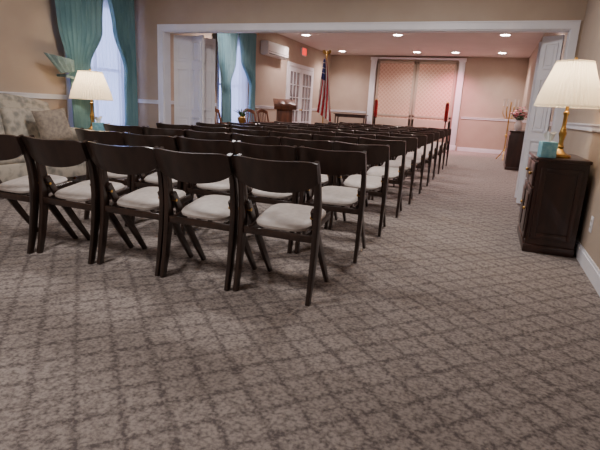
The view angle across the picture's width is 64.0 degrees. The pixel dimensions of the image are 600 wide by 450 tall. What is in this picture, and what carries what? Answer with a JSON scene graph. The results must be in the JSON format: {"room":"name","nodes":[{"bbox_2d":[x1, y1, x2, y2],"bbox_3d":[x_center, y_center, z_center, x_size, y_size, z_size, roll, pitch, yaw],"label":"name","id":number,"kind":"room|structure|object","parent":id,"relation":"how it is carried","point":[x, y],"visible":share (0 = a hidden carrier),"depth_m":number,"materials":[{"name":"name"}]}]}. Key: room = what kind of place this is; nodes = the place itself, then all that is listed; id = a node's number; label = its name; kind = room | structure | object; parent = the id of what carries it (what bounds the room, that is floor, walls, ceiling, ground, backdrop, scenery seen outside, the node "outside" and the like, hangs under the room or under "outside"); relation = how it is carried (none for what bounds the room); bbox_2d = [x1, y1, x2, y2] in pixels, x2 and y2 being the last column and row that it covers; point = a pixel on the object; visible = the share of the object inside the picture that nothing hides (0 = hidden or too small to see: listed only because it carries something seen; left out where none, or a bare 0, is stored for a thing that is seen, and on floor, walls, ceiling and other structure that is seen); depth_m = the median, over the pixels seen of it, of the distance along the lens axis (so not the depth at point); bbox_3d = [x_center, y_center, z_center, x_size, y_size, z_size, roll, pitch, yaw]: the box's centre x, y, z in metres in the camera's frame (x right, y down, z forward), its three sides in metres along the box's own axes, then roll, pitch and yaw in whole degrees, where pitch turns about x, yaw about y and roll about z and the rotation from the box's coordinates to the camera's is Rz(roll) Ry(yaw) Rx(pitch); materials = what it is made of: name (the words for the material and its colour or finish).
{"room":"funeral home chapel","nodes":[
{"label":"funeral home chapel","id":0,"kind":"room"},
{"bbox_2d":[0,0,330,123],"bbox_3d":[-2.486,-2.471,8.021,0.150,2.850,18.800,8,15,20],"label":"wall","id":1,"kind":"structure","parent":0,"point":[29,29],"depth_m":6.06,"materials":[{"name":"paint"}]},
{"bbox_2d":[64,50,73,126],"bbox_3d":[-2.888,-2.238,6.871,0.143,1.960,1.280,8,15,20],"label":"window","id":2,"kind":"structure","parent":1,"relation":"in","point":[68,84],"depth_m":6.42,"materials":[{"name":"white paint"}]},
{"bbox_2d":[91,0,124,124],"bbox_3d":[-2.800,-2.123,6.861,0.028,2.410,1.140,8,15,20],"label":"sheer curtain","id":3,"kind":"object","parent":2,"relation":"hanging from","point":[107,59],"visible":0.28,"depth_m":6.95,"materials":[{"name":"white fabric"}]},
{"bbox_2d":[0,91,316,110],"bbox_3d":[-2.424,-2.076,8.085,0.030,0.060,18.800,8,15,20],"label":"trim","id":4,"kind":"structure","parent":1,"relation":"attached to","point":[29,95],"depth_m":6.08,"materials":[{"name":"white paint"}]},
{"bbox_2d":[216,35,220,122],"bbox_3d":[-1.490,-3.020,10.388,0.143,1.960,1.350,8,15,20],"label":"window","id":5,"kind":"structure","parent":1,"relation":"in","point":[218,68],"depth_m":9.80,"materials":[{"name":"white paint"}]},
{"bbox_2d":[231,33,247,122],"bbox_3d":[-1.401,-2.905,10.378,0.028,2.410,1.210,8,15,20],"label":"sheer curtain","id":6,"kind":"object","parent":5,"relation":"hanging from","point":[239,83],"visible":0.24,"depth_m":10.49,"materials":[{"name":"white fabric"}]},
{"bbox_2d":[260,40,288,59],"bbox_3d":[-0.611,-4.312,11.867,0.230,0.310,1.250,8,15,20],"label":"air conditioner","id":7,"kind":"object","parent":1,"relation":"attached to","point":[268,48],"visible":1,"depth_m":11.59,"materials":[{"name":"plastic"}]},
{"bbox_2d":[288,66,301,122],"bbox_3d":[-0.165,-3.363,13.675,0.084,2.150,0.930,8,15,20],"label":"door","id":8,"kind":"structure","parent":1,"relation":"in","point":[294,84],"depth_m":13.68,"materials":[{"name":"white paint"}]},
{"bbox_2d":[285,61,313,123],"bbox_3d":[-0.015,-3.516,14.103,0.030,2.260,2.080,8,15,20],"label":"trim","id":9,"kind":"structure","parent":1,"relation":"attached to","point":[289,63],"depth_m":13.46,"materials":[{"name":"white paint"}]},
{"bbox_2d":[301,47,306,56],"bbox_3d":[0.106,-4.987,13.822,0.053,0.220,0.350,8,15,20],"label":"exit sign","id":10,"kind":"object","parent":1,"relation":"attached to","point":[303,50],"visible":1,"depth_m":13.77,"materials":[{"name":"red plastic"}]},
{"bbox_2d":[299,69,312,123],"bbox_3d":[0.179,-3.555,14.540,0.084,2.150,0.930,8,15,20],"label":"door","id":11,"kind":"structure","parent":1,"relation":"in","point":[307,76],"depth_m":14.48,"materials":[{"name":"white paint"}]},
{"bbox_2d":[138,99,515,121],"bbox_3d":[2.011,-2.565,11.086,6.050,0.060,9.930,8,15,20],"label":"trim","id":12,"kind":"structure","parent":1,"relation":"attached to","point":[139,100],"depth_m":14.81,"materials":[{"name":"white paint"}]},
{"bbox_3d":[-1.350,-4.144,10.000,0.169,0.050,1.970,8,15,20],"label":"curtain rod","id":13,"kind":"object","parent":1,"relation":"attached to","visible":0},
{"bbox_2d":[217,33,237,121],"bbox_3d":[-1.500,-2.780,9.951,0.072,2.600,0.850,8,15,20],"label":"panel","id":14,"kind":"object","parent":13,"relation":"hanging from","point":[227,42],"visible":0.64,"depth_m":9.82,"materials":[{"name":"teal fabric"}]},
{"bbox_2d":[239,33,256,121],"bbox_3d":[-1.189,-2.954,10.733,0.072,2.600,0.830,8,15,20],"label":"panel","id":15,"kind":"object","parent":13,"relation":"hanging from","point":[247,41],"visible":0.7,"depth_m":10.67,"materials":[{"name":"teal fabric"}]},
{"bbox_3d":[-2.789,-3.340,6.383,0.169,0.050,1.760,8,15,20],"label":"curtain rod","id":16,"kind":"object","parent":1,"relation":"attached to","visible":0},
{"bbox_2d":[55,0,102,128],"bbox_3d":[-2.895,-2.000,6.443,0.072,2.600,0.880,8,15,20],"label":"panel","id":17,"kind":"object","parent":16,"relation":"hanging from","point":[80,22],"visible":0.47,"depth_m":6.34,"materials":[{"name":"teal fabric"}]},
{"bbox_2d":[43,52,74,78],"bbox_3d":[-3.017,-2.013,6.163,0.214,0.297,0.761,8,15,20],"label":"tieback","id":18,"kind":"object","parent":17,"relation":"attached to","point":[64,65],"visible":0.98,"depth_m":6.04,"materials":[{"name":"fabric"}]},
{"bbox_2d":[107,0,137,125],"bbox_3d":[-2.622,-2.153,7.130,0.072,2.600,0.590,8,15,20],"label":"panel","id":19,"kind":"object","parent":16,"relation":"hanging from","point":[122,12],"visible":0.77,"depth_m":7.13,"materials":[{"name":"teal fabric"}]},
{"bbox_2d":[0,150,599,449],"bbox_3d":[0.348,-0.620,7.306,6.410,0.100,19.100,8,15,20],"label":"floor","id":20,"kind":"structure","parent":0,"point":[443,333],"depth_m":2.30,"materials":[{"name":"carpet"}]},
{"bbox_2d":[0,134,77,253],"bbox_3d":[-1.966,-0.253,3.404,0.492,0.808,0.563,8,15,21],"label":"folding chair","id":21,"kind":"object","parent":20,"relation":"on","point":[11,146],"visible":0.82,"depth_m":3.26,"materials":[{"name":"brown wood"}]},
{"bbox_2d":[0,93,93,181],"bbox_3d":[-3.244,-0.847,4.970,0.852,1.063,2.250,8,15,20],"label":"sofa","id":22,"kind":"object","parent":20,"relation":"on","point":[16,116],"visible":0.36,"depth_m":5.39,"materials":[{"name":"fabric"}]},
{"bbox_2d":[31,108,72,139],"bbox_3d":[-2.858,-1.147,5.574,0.192,0.425,0.440,12,16,31],"label":"throw pillow","id":23,"kind":"object","parent":22,"relation":"on","point":[51,124],"visible":0.87,"depth_m":5.51,"materials":[{"name":"fabric"}]},
{"bbox_2d":[21,135,133,263],"bbox_3d":[-1.492,-0.192,3.262,0.492,0.808,0.563,8,15,20],"label":"folding chair","id":24,"kind":"object","parent":20,"relation":"on","point":[45,152],"visible":0.95,"depth_m":3.12,"materials":[{"name":"brown wood"}]},
{"bbox_2d":[75,128,154,226],"bbox_3d":[-1.604,-0.433,4.225,0.492,0.808,0.563,8,15,21],"label":"folding chair","id":25,"kind":"object","parent":20,"relation":"on","point":[103,137],"visible":0.31,"depth_m":3.94,"materials":[{"name":"brown wood"}]},
{"bbox_2d":[103,123,156,178],"bbox_3d":[-1.757,-0.675,5.179,0.492,0.808,0.563,8,15,21],"label":"folding chair","id":26,"kind":"object","parent":20,"relation":"on","point":[107,126],"visible":0.17,"depth_m":4.84,"materials":[{"name":"brown wood"}]},
{"bbox_2d":[85,140,193,275],"bbox_3d":[-1.018,-0.130,3.116,0.492,0.808,0.563,8,15,19],"label":"folding chair","id":27,"kind":"object","parent":20,"relation":"on","point":[124,160],"visible":0.91,"depth_m":2.99,"materials":[{"name":"brown wood"}]},
{"bbox_2d":[122,132,200,234],"bbox_3d":[-1.144,-0.366,4.051,0.492,0.808,0.563,8,15,20],"label":"folding chair","id":28,"kind":"object","parent":20,"relation":"on","point":[130,139],"visible":0.35,"depth_m":3.80,"materials":[{"name":"brown wood"}]},
{"bbox_2d":[142,126,204,195],"bbox_3d":[-1.294,-0.607,5.006,0.492,0.808,0.563,8,15,21],"label":"folding chair","id":29,"kind":"object","parent":20,"relation":"on","point":[147,130],"visible":0.15,"depth_m":4.67,"materials":[{"name":"brown wood"}]},
{"bbox_2d":[156,122,192,129],"bbox_3d":[-1.444,-0.849,5.964,0.492,0.808,0.563,8,15,21],"label":"folding chair","id":30,"kind":"object","parent":20,"relation":"on","point":[160,125],"visible":0.13,"depth_m":5.62,"materials":[{"name":"brown wood"}]},
{"bbox_2d":[152,146,256,290],"bbox_3d":[-0.558,-0.063,2.944,0.492,0.808,0.563,8,15,20],"label":"folding chair","id":31,"kind":"object","parent":20,"relation":"on","point":[197,168],"visible":0.96,"depth_m":2.79,"materials":[{"name":"brown wood"}]},
{"bbox_2d":[185,129,231,197],"bbox_3d":[-0.827,-0.542,4.845,0.492,0.808,0.563,8,15,20],"label":"folding chair","id":32,"kind":"object","parent":20,"relation":"on","point":[190,133],"visible":0.19,"depth_m":4.51,"materials":[{"name":"brown wood"}]},
{"bbox_2d":[191,125,229,192],"bbox_3d":[-0.982,-0.783,5.798,0.492,0.808,0.563,8,15,20],"label":"folding chair","id":33,"kind":"object","parent":20,"relation":"on","point":[194,127],"visible":0.14,"depth_m":5.45,"materials":[{"name":"brown wood"}]},
{"bbox_2d":[176,136,249,234],"bbox_3d":[-0.674,-0.305,3.907,0.492,0.808,0.563,8,15,19],"label":"folding chair","id":34,"kind":"object","parent":20,"relation":"on","point":[189,145],"visible":0.41,"depth_m":3.68,"materials":[{"name":"brown wood"}]},
{"bbox_2d":[196,122,229,127],"bbox_3d":[-1.137,-1.024,6.750,0.492,0.808,0.563,8,15,19],"label":"folding chair","id":35,"kind":"object","parent":20,"relation":"on","point":[197,123],"visible":0.12,"depth_m":6.41,"materials":[{"name":"brown wood"}]},
{"bbox_2d":[215,108,226,123],"bbox_3d":[-1.469,-1.758,9.259,0.633,0.991,0.555,8,15,20],"label":"wooden armchair","id":36,"kind":"object","parent":20,"relation":"on","point":[216,109],"visible":0.09,"depth_m":9.45,"materials":[{"name":"brown wood"}]},
{"bbox_2d":[227,122,256,125],"bbox_3d":[-0.829,-1.194,7.513,0.492,0.808,0.563,8,15,21],"label":"folding chair","id":37,"kind":"object","parent":20,"relation":"on","point":[233,123],"visible":0.13,"depth_m":7.16,"materials":[{"name":"brown wood"}]},
{"bbox_2d":[229,124,262,129],"bbox_3d":[-0.664,-0.958,6.585,0.492,0.808,0.563,9,15,21],"label":"folding chair","id":38,"kind":"object","parent":20,"relation":"on","point":[230,125],"visible":0.13,"depth_m":6.24,"materials":[{"name":"brown wood"}]},
{"bbox_2d":[229,128,269,197],"bbox_3d":[-0.518,-0.717,5.632,0.492,0.808,0.563,8,15,20],"label":"folding chair","id":39,"kind":"object","parent":20,"relation":"on","point":[231,130],"visible":0.19,"depth_m":5.29,"materials":[{"name":"brown wood"}]},
{"bbox_2d":[243,108,269,122],"bbox_3d":[-0.907,-2.059,10.617,0.633,0.991,0.555,8,15,20],"label":"wooden armchair","id":40,"kind":"object","parent":20,"relation":"on","point":[249,110],"visible":0.23,"depth_m":10.70,"materials":[{"name":"brown wood"}]},
{"bbox_2d":[231,133,287,200],"bbox_3d":[-0.363,-0.477,4.685,0.492,0.808,0.563,8,15,19],"label":"folding chair","id":41,"kind":"object","parent":20,"relation":"on","point":[260,140],"visible":0.16,"depth_m":4.35,"materials":[{"name":"brown wood"}]},
{"bbox_2d":[257,109,273,122],"bbox_3d":[-0.654,-2.187,11.202,0.633,0.991,0.555,8,15,20],"label":"wooden armchair","id":42,"kind":"object","parent":20,"relation":"on","point":[260,111],"visible":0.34,"depth_m":11.22,"materials":[{"name":"brown wood"}]},
{"bbox_2d":[253,121,279,124],"bbox_3d":[-0.512,-1.372,8.315,0.492,0.808,0.563,8,15,20],"label":"folding chair","id":43,"kind":"object","parent":20,"relation":"on","point":[254,122],"visible":0.08,"depth_m":7.97,"materials":[{"name":"brown wood"}]},
{"bbox_2d":[233,141,305,252],"bbox_3d":[-0.209,-0.235,3.728,0.492,0.808,0.563,8,15,20],"label":"folding chair","id":44,"kind":"object","parent":20,"relation":"on","point":[266,152],"visible":0.43,"depth_m":3.48,"materials":[{"name":"brown wood"}]},
{"bbox_2d":[256,124,287,128],"bbox_3d":[-0.370,-1.128,7.349,0.492,0.808,0.563,8,15,19],"label":"folding chair","id":45,"kind":"object","parent":20,"relation":"on","point":[259,125],"visible":0.05,"depth_m":6.99,"materials":[{"name":"brown wood"}]},
{"bbox_2d":[262,127,298,132],"bbox_3d":[-0.205,-0.893,6.422,0.492,0.808,0.563,8,14,19],"label":"folding chair","id":46,"kind":"object","parent":20,"relation":"on","point":[263,128],"visible":0.11,"depth_m":6.08,"materials":[{"name":"brown wood"}]},
{"bbox_2d":[231,153,330,305],"bbox_3d":[-0.087,0.000,2.791,0.492,0.808,0.563,8,15,20],"label":"folding chair","id":47,"kind":"object","parent":20,"relation":"on","point":[273,176],"visible":1,"depth_m":2.64,"materials":[{"name":"brown wood"}]},
{"bbox_2d":[273,90,296,121],"bbox_3d":[-0.394,-2.557,11.786,0.540,1.456,0.450,1,14,-8],"label":"lectern","id":48,"kind":"object","parent":20,"relation":"on","point":[284,107],"visible":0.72,"depth_m":11.61,"materials":[{"name":"brown wood"}]},
{"bbox_2d":[274,121,298,124],"bbox_3d":[-0.204,-1.546,9.097,0.492,0.808,0.563,8,15,20],"label":"folding chair","id":49,"kind":"object","parent":20,"relation":"on","point":[295,123],"visible":0.12,"depth_m":8.74,"materials":[{"name":"brown wood"}]},
{"bbox_2d":[269,131,312,201],"bbox_3d":[-0.053,-0.648,5.456,0.492,0.808,0.563,8,15,20],"label":"folding chair","id":50,"kind":"object","parent":20,"relation":"on","point":[302,136],"visible":0.12,"depth_m":5.11,"materials":[{"name":"brown wood"}]},
{"bbox_2d":[280,123,307,127],"bbox_3d":[-0.055,-1.304,8.141,0.492,0.808,0.563,8,15,19],"label":"folding chair","id":51,"kind":"object","parent":20,"relation":"on","point":[280,123],"visible":0.1,"depth_m":7.79,"materials":[{"name":"brown wood"}]},
{"bbox_2d":[288,126,319,130],"bbox_3d":[0.107,-1.062,7.187,0.492,0.808,0.563,9,15,21],"label":"folding chair","id":52,"kind":"object","parent":20,"relation":"on","point":[289,127],"visible":0.13,"depth_m":6.83,"materials":[{"name":"brown wood"}]},
{"bbox_2d":[280,137,337,228],"bbox_3d":[0.106,-0.411,4.520,0.492,0.808,0.563,8,15,20],"label":"folding chair","id":53,"kind":"object","parent":20,"relation":"on","point":[316,144],"visible":0.23,"depth_m":4.22,"materials":[{"name":"brown wood"}]},
{"bbox_2d":[299,123,324,126],"bbox_3d":[0.265,-1.480,8.931,0.492,0.808,0.563,8,15,21],"label":"folding chair","id":54,"kind":"object","parent":20,"relation":"on","point":[299,123],"visible":0.09,"depth_m":8.58,"materials":[{"name":"brown wood"}]},
{"bbox_2d":[298,129,338,185],"bbox_3d":[0.259,-0.824,6.247,0.492,0.808,0.563,8,15,21],"label":"folding chair","id":55,"kind":"object","parent":20,"relation":"on","point":[326,133],"visible":0.15,"depth_m":5.90,"materials":[{"name":"brown wood"}]},
{"bbox_2d":[308,125,337,129],"bbox_3d":[0.409,-1.237,7.970,0.492,0.808,0.563,8,14,19],"label":"folding chair","id":56,"kind":"object","parent":20,"relation":"on","point":[309,126],"visible":0.09,"depth_m":7.63,"materials":[{"name":"brown wood"}]},
{"bbox_2d":[317,50,331,122],"bbox_3d":[0.617,-3.148,12.233,0.322,2.500,0.340,-1,14,-17],"label":"flag","id":57,"kind":"object","parent":20,"relation":"on","point":[323,108],"visible":0.96,"depth_m":12.16,"materials":[{"name":"fabric"}]},
{"bbox_2d":[294,146,367,262],"bbox_3d":[0.261,-0.174,3.583,0.492,0.808,0.563,8,15,19],"label":"folding chair","id":58,"kind":"object","parent":20,"relation":"on","point":[336,163],"visible":0.88,"depth_m":3.40,"materials":[{"name":"brown wood"}]},
{"bbox_2d":[311,134,357,207],"bbox_3d":[0.414,-0.585,5.301,0.492,0.808,0.563,8,15,20],"label":"folding chair","id":59,"kind":"object","parent":20,"relation":"on","point":[354,140],"visible":0.16,"depth_m":4.98,"materials":[{"name":"brown wood"}]},
{"bbox_2d":[320,128,353,133],"bbox_3d":[0.566,-0.997,7.021,0.492,0.808,0.563,8,15,20],"label":"folding chair","id":60,"kind":"object","parent":20,"relation":"on","point":[321,129],"visible":0.08,"depth_m":6.67,"materials":[{"name":"brown wood"}]},
{"bbox_2d":[325,124,351,127],"bbox_3d":[0.724,-1.410,8.752,0.492,0.808,0.563,8,15,21],"label":"folding chair","id":61,"kind":"object","parent":20,"relation":"on","point":[326,125],"visible":0.06,"depth_m":8.42,"materials":[{"name":"brown wood"}]},
{"bbox_2d":[334,113,368,122],"bbox_3d":[1.674,-3.233,16.088,1.100,0.950,0.400,8,15,20],"label":"console table","id":62,"kind":"object","parent":20,"relation":"on","point":[337,115],"visible":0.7,"depth_m":15.86,"materials":[{"name":"brown wood"}]},
{"bbox_2d":[339,124,363,126],"bbox_3d":[1.041,-1.589,9.552,0.492,0.808,0.563,8,15,19],"label":"folding chair","id":63,"kind":"object","parent":20,"relation":"on","point":[339,124],"visible":0.12,"depth_m":9.20,"materials":[{"name":"brown wood"}]},
{"bbox_2d":[338,127,367,131],"bbox_3d":[0.881,-1.170,7.802,0.492,0.808,0.563,8,15,21],"label":"folding chair","id":64,"kind":"object","parent":20,"relation":"on","point":[339,128],"visible":0.11,"depth_m":7.46,"materials":[{"name":"brown wood"}]},
{"bbox_2d":[336,132,375,199],"bbox_3d":[0.723,-0.758,6.077,0.492,0.808,0.563,8,15,20],"label":"folding chair","id":65,"kind":"object","parent":20,"relation":"on","point":[338,134],"visible":0.16,"depth_m":5.76,"materials":[{"name":"brown wood"}]},
{"bbox_2d":[328,141,389,236],"bbox_3d":[0.561,-0.344,4.347,0.492,0.808,0.563,8,14,19],"label":"folding chair","id":66,"kind":"object","parent":20,"relation":"on","point":[376,154],"visible":0.66,"depth_m":4.18,"materials":[{"name":"brown wood"}]},
{"bbox_2d":[352,126,379,129],"bbox_3d":[1.197,-1.346,8.594,0.492,0.808,0.563,8,15,21],"label":"folding chair","id":67,"kind":"object","parent":20,"relation":"on","point":[353,127],"visible":0.06,"depth_m":8.26,"materials":[{"name":"brown wood"}]},
{"bbox_2d":[354,130,389,164],"bbox_3d":[1.037,-0.932,6.861,0.492,0.808,0.563,8,15,21],"label":"folding chair","id":68,"kind":"object","parent":20,"relation":"on","point":[356,131],"visible":0.15,"depth_m":6.52,"materials":[{"name":"brown wood"}]},
{"bbox_2d":[374,99,377,123],"bbox_3d":[2.311,-3.161,14.861,0.280,1.460,0.280,8,15,20],"label":"candle stand","id":69,"kind":"object","parent":20,"relation":"on","point":[376,100],"visible":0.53,"depth_m":14.73,"materials":[{"name":"metal"}]},
{"bbox_2d":[364,125,388,128],"bbox_3d":[1.501,-1.518,9.367,0.492,0.808,0.563,8,15,21],"label":"folding chair","id":70,"kind":"object","parent":20,"relation":"on","point":[365,125],"visible":0.1,"depth_m":9.04,"materials":[{"name":"brown wood"}]},
{"bbox_2d":[354,137,405,217],"bbox_3d":[0.880,-0.521,5.144,0.492,0.808,0.563,8,15,20],"label":"folding chair","id":71,"kind":"object","parent":20,"relation":"on","point":[397,147],"visible":0.61,"depth_m":4.96,"materials":[{"name":"brown wood"}]},
{"bbox_2d":[367,129,399,178],"bbox_3d":[1.342,-1.105,7.638,0.492,0.808,0.563,8,15,21],"label":"folding chair","id":72,"kind":"object","parent":20,"relation":"on","point":[369,130],"visible":0.1,"depth_m":7.32,"materials":[{"name":"brown wood"}]},
{"bbox_2d":[374,125,397,128],"bbox_3d":[1.824,-1.697,10.172,0.492,0.808,0.563,8,15,21],"label":"folding chair","id":73,"kind":"object","parent":20,"relation":"on","point":[374,125],"visible":0.11,"depth_m":9.82,"materials":[{"name":"brown wood"}]},
{"bbox_2d":[378,128,408,171],"bbox_3d":[1.653,-1.280,8.427,0.492,0.808,0.563,8,15,19],"label":"folding chair","id":74,"kind":"object","parent":20,"relation":"on","point":[383,129],"visible":0.08,"depth_m":8.10,"materials":[{"name":"brown wood"}]},
{"bbox_2d":[371,135,417,203],"bbox_3d":[1.184,-0.693,5.916,0.492,0.808,0.563,8,15,19],"label":"folding chair","id":75,"kind":"object","parent":20,"relation":"on","point":[411,142],"visible":0.56,"depth_m":5.73,"materials":[{"name":"brown wood"}]},
{"bbox_2d":[390,127,416,151],"bbox_3d":[1.972,-1.457,9.224,0.492,0.808,0.563,8,15,19],"label":"folding chair","id":76,"kind":"object","parent":20,"relation":"on","point":[391,127],"visible":0.12,"depth_m":8.89,"materials":[{"name":"brown wood"}]},
{"bbox_2d":[387,133,426,193],"bbox_3d":[1.506,-0.871,6.717,0.492,0.808,0.563,8,15,20],"label":"folding chair","id":77,"kind":"object","parent":20,"relation":"on","point":[422,139],"visible":0.59,"depth_m":6.53,"materials":[{"name":"brown wood"}]},
{"bbox_2d":[400,131,433,185],"bbox_3d":[1.817,-1.041,7.484,0.492,0.808,0.563,8,15,21],"label":"folding chair","id":78,"kind":"object","parent":20,"relation":"on","point":[430,136],"visible":0.49,"depth_m":7.29,"materials":[{"name":"brown wood"}]},
{"bbox_2d":[405,130,439,179],"bbox_3d":[2.125,-1.215,8.267,0.492,0.808,0.563,8,15,21],"label":"folding chair","id":79,"kind":"object","parent":20,"relation":"on","point":[436,134],"visible":0.41,"depth_m":8.08,"materials":[{"name":"brown wood"}]},
{"bbox_2d":[417,129,443,173],"bbox_3d":[2.435,-1.389,9.050,0.492,0.808,0.563,8,15,19],"label":"folding chair","id":80,"kind":"object","parent":20,"relation":"on","point":[441,134],"visible":0.49,"depth_m":8.87,"materials":[{"name":"brown wood"}]},
{"bbox_2d":[423,128,447,169],"bbox_3d":[2.751,-1.565,9.844,0.492,0.808,0.563,8,15,20],"label":"folding chair","id":81,"kind":"object","parent":20,"relation":"on","point":[444,130],"visible":0.44,"depth_m":9.65,"materials":[{"name":"brown wood"}]},
{"bbox_2d":[425,127,450,165],"bbox_3d":[3.065,-1.738,10.621,0.492,0.808,0.563,8,15,21],"label":"folding chair","id":82,"kind":"object","parent":20,"relation":"on","point":[449,130],"visible":0.36,"depth_m":10.43,"materials":[{"name":"brown wood"}]},
{"bbox_2d":[442,102,448,152],"bbox_3d":[4.239,-2.857,14.053,0.280,1.460,0.280,8,15,20],"label":"candle stand","id":83,"kind":"object","parent":20,"relation":"on","point":[447,103],"visible":0.6,"depth_m":13.92,"materials":[{"name":"metal"}]},
{"bbox_2d":[495,99,518,160],"bbox_3d":[5.419,-2.483,12.550,0.400,1.568,0.387,8,15,20],"label":"candelabrum","id":84,"kind":"object","parent":20,"relation":"on","point":[508,118],"visible":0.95,"depth_m":12.51,"materials":[{"name":"metal"}]},
{"bbox_2d":[503,129,524,170],"bbox_3d":[4.822,-1.702,10.781,0.397,0.830,1.260,8,15,20],"label":"credenza","id":85,"kind":"object","parent":20,"relation":"on","point":[514,143],"visible":0.82,"depth_m":10.26,"materials":[{"name":"brown wood"}]},
{"bbox_2d":[510,107,527,130],"bbox_3d":[4.701,-2.282,10.314,0.382,0.504,0.414,8,15,20],"label":"flower arrangement","id":86,"kind":"object","parent":85,"relation":"on","point":[518,126],"visible":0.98,"depth_m":10.27,"materials":[{"name":"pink plant"}]},
{"bbox_2d":[517,151,592,257],"bbox_3d":[2.179,-0.217,4.212,0.418,0.779,0.820,8,15,20],"label":"base cabinet","id":87,"kind":"object","parent":20,"relation":"on","point":[554,189],"visible":1,"depth_m":3.87,"materials":[{"name":"brown wood"}]},
{"bbox_2d":[537,131,557,157],"bbox_3d":[1.983,-0.643,3.832,0.115,0.205,0.115,6,14,12],"label":"tissue box","id":88,"kind":"object","parent":87,"relation":"on","point":[547,148],"visible":1,"depth_m":3.79,"materials":[{"name":"cardboard"}]},
{"bbox_2d":[534,57,599,158],"bbox_3d":[2.130,-0.929,3.825,0.491,0.778,0.491,8,15,20],"label":"table lamp","id":89,"kind":"object","parent":87,"relation":"on","point":[575,83],"visible":0.94,"depth_m":3.64,"materials":[{"name":"white fabric"}]},
{"bbox_3d":[-2.686,-0.909,6.284,0.460,0.620,0.460,8,15,20],"label":"end table","id":90,"kind":"object","parent":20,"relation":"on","visible":0},
{"bbox_2d":[69,69,112,129],"bbox_3d":[-2.670,-1.595,6.146,0.522,0.778,0.522,8,15,20],"label":"table lamp","id":91,"kind":"object","parent":90,"relation":"on","point":[87,85],"visible":0.88,"depth_m":5.95,"materials":[{"name":"white fabric"}]},
{"bbox_2d":[92,116,104,130],"bbox_3d":[-2.544,-1.271,6.059,0.115,0.205,0.115,3,14,-2],"label":"tissue box","id":92,"kind":"object","parent":90,"relation":"on","point":[98,125],"visible":0.86,"depth_m":6.02,"materials":[{"name":"cardboard"}]},
{"bbox_3d":[-1.231,-1.777,10.039,0.550,0.680,0.500,8,15,20],"label":"side table","id":93,"kind":"object","parent":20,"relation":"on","visible":0},
{"bbox_2d":[234,108,248,122],"bbox_3d":[-1.200,-2.267,9.957,0.357,0.313,0.242,6,14,11],"label":"potted plant","id":94,"kind":"object","parent":93,"relation":"on","point":[241,119],"visible":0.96,"depth_m":9.89,"materials":[{"name":"green plant"}]},
{"bbox_2d":[134,0,587,127],"bbox_3d":[0.273,-1.965,6.570,6.110,2.850,0.150,8,15,20],"label":"wall partition","id":95,"kind":"structure","parent":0,"point":[148,13],"depth_m":6.37,"materials":[{"name":"paint"}]},
{"bbox_2d":[174,35,215,124],"bbox_3d":[-1.672,-1.944,7.714,0.544,2.020,0.443,8,15,20],"label":"door","id":96,"kind":"structure","parent":95,"relation":"in","point":[194,56],"depth_m":7.53,"materials":[{"name":"white paint"}]},
{"bbox_2d":[157,20,580,142],"bbox_3d":[0.455,-1.602,6.578,5.620,2.160,0.206,8,15,20],"label":"trim","id":97,"kind":"structure","parent":95,"relation":"attached to","point":[572,27],"depth_m":6.15,"materials":[{"name":"white paint"}]},
{"bbox_2d":[514,35,564,203],"bbox_3d":[3.051,-1.311,6.184,0.222,2.020,0.818,8,15,20],"label":"door","id":98,"kind":"structure","parent":95,"relation":"in","point":[550,49],"depth_m":5.86,"materials":[{"name":"white paint"}]},
{"bbox_2d":[278,33,544,57],"bbox_3d":[0.506,-3.482,6.607,6.410,0.100,19.100,8,15,20],"label":"ceiling","id":99,"kind":"structure","parent":0,"point":[517,45],"depth_m":12.53,"materials":[{"name":"paint"}]},
{"bbox_2d":[327,55,528,150],"bbox_3d":[3.856,-3.968,15.579,6.410,2.850,0.150,8,15,20],"label":"wall","id":100,"kind":"structure","parent":0,"point":[488,81],"depth_m":14.95,"materials":[{"name":"paint"}]},
{"bbox_2d":[373,61,457,143],"bbox_3d":[3.652,-3.945,15.544,2.480,2.560,0.050,8,15,20],"label":"curtain","id":101,"kind":"object","parent":100,"relation":"attached to","point":[435,81],"visible":0.7,"depth_m":15.45,"materials":[{"name":"fabric"}]},
{"bbox_2d":[366,57,466,150],"bbox_3d":[3.643,-3.939,15.522,2.980,2.800,0.120,8,15,20],"label":"trim","id":102,"kind":"structure","parent":100,"relation":"attached to","point":[462,61],"depth_m":15.22,"materials":[{"name":"white paint"}]},
{"bbox_2d":[457,147,504,153],"bbox_3d":[3.753,-2.627,15.827,6.070,0.120,0.016,8,15,20],"label":"baseboard","id":103,"kind":"structure","parent":100,"relation":"attached to","point":[458,148],"depth_m":15.12,"materials":[{"name":"white paint"}]},
{"bbox_2d":[521,0,599,269],"bbox_3d":[3.340,-1.631,5.892,0.150,2.850,18.800,8,15,20],"label":"wall","id":104,"kind":"structure","parent":0,"point":[582,143],"depth_m":4.33,"materials":[{"name":"paint"}]},
{"bbox_2d":[522,120,599,131],"bbox_3d":[3.235,-1.260,6.016,0.030,0.060,18.800,8,15,20],"label":"trim","id":105,"kind":"structure","parent":104,"relation":"attached to","point":[580,126],"depth_m":4.35,"materials":[{"name":"white paint"}]},
{"bbox_2d":[574,238,599,295],"bbox_3d":[3.190,-0.318,6.243,0.016,0.120,18.800,8,15,20],"label":"baseboard","id":106,"kind":"structure","parent":104,"relation":"attached to","point":[590,268],"depth_m":3.46,"materials":[{"name":"white paint"}]},
{"bbox_2d":[589,216,593,232],"bbox_3d":[2.180,-0.005,3.594,0.010,0.120,0.080,8,15,20],"label":"wall outlet","id":107,"kind":"object","parent":104,"relation":"attached to","point":[592,217],"visible":1,"depth_m":3.58,"materials":[{"name":"white paint"}]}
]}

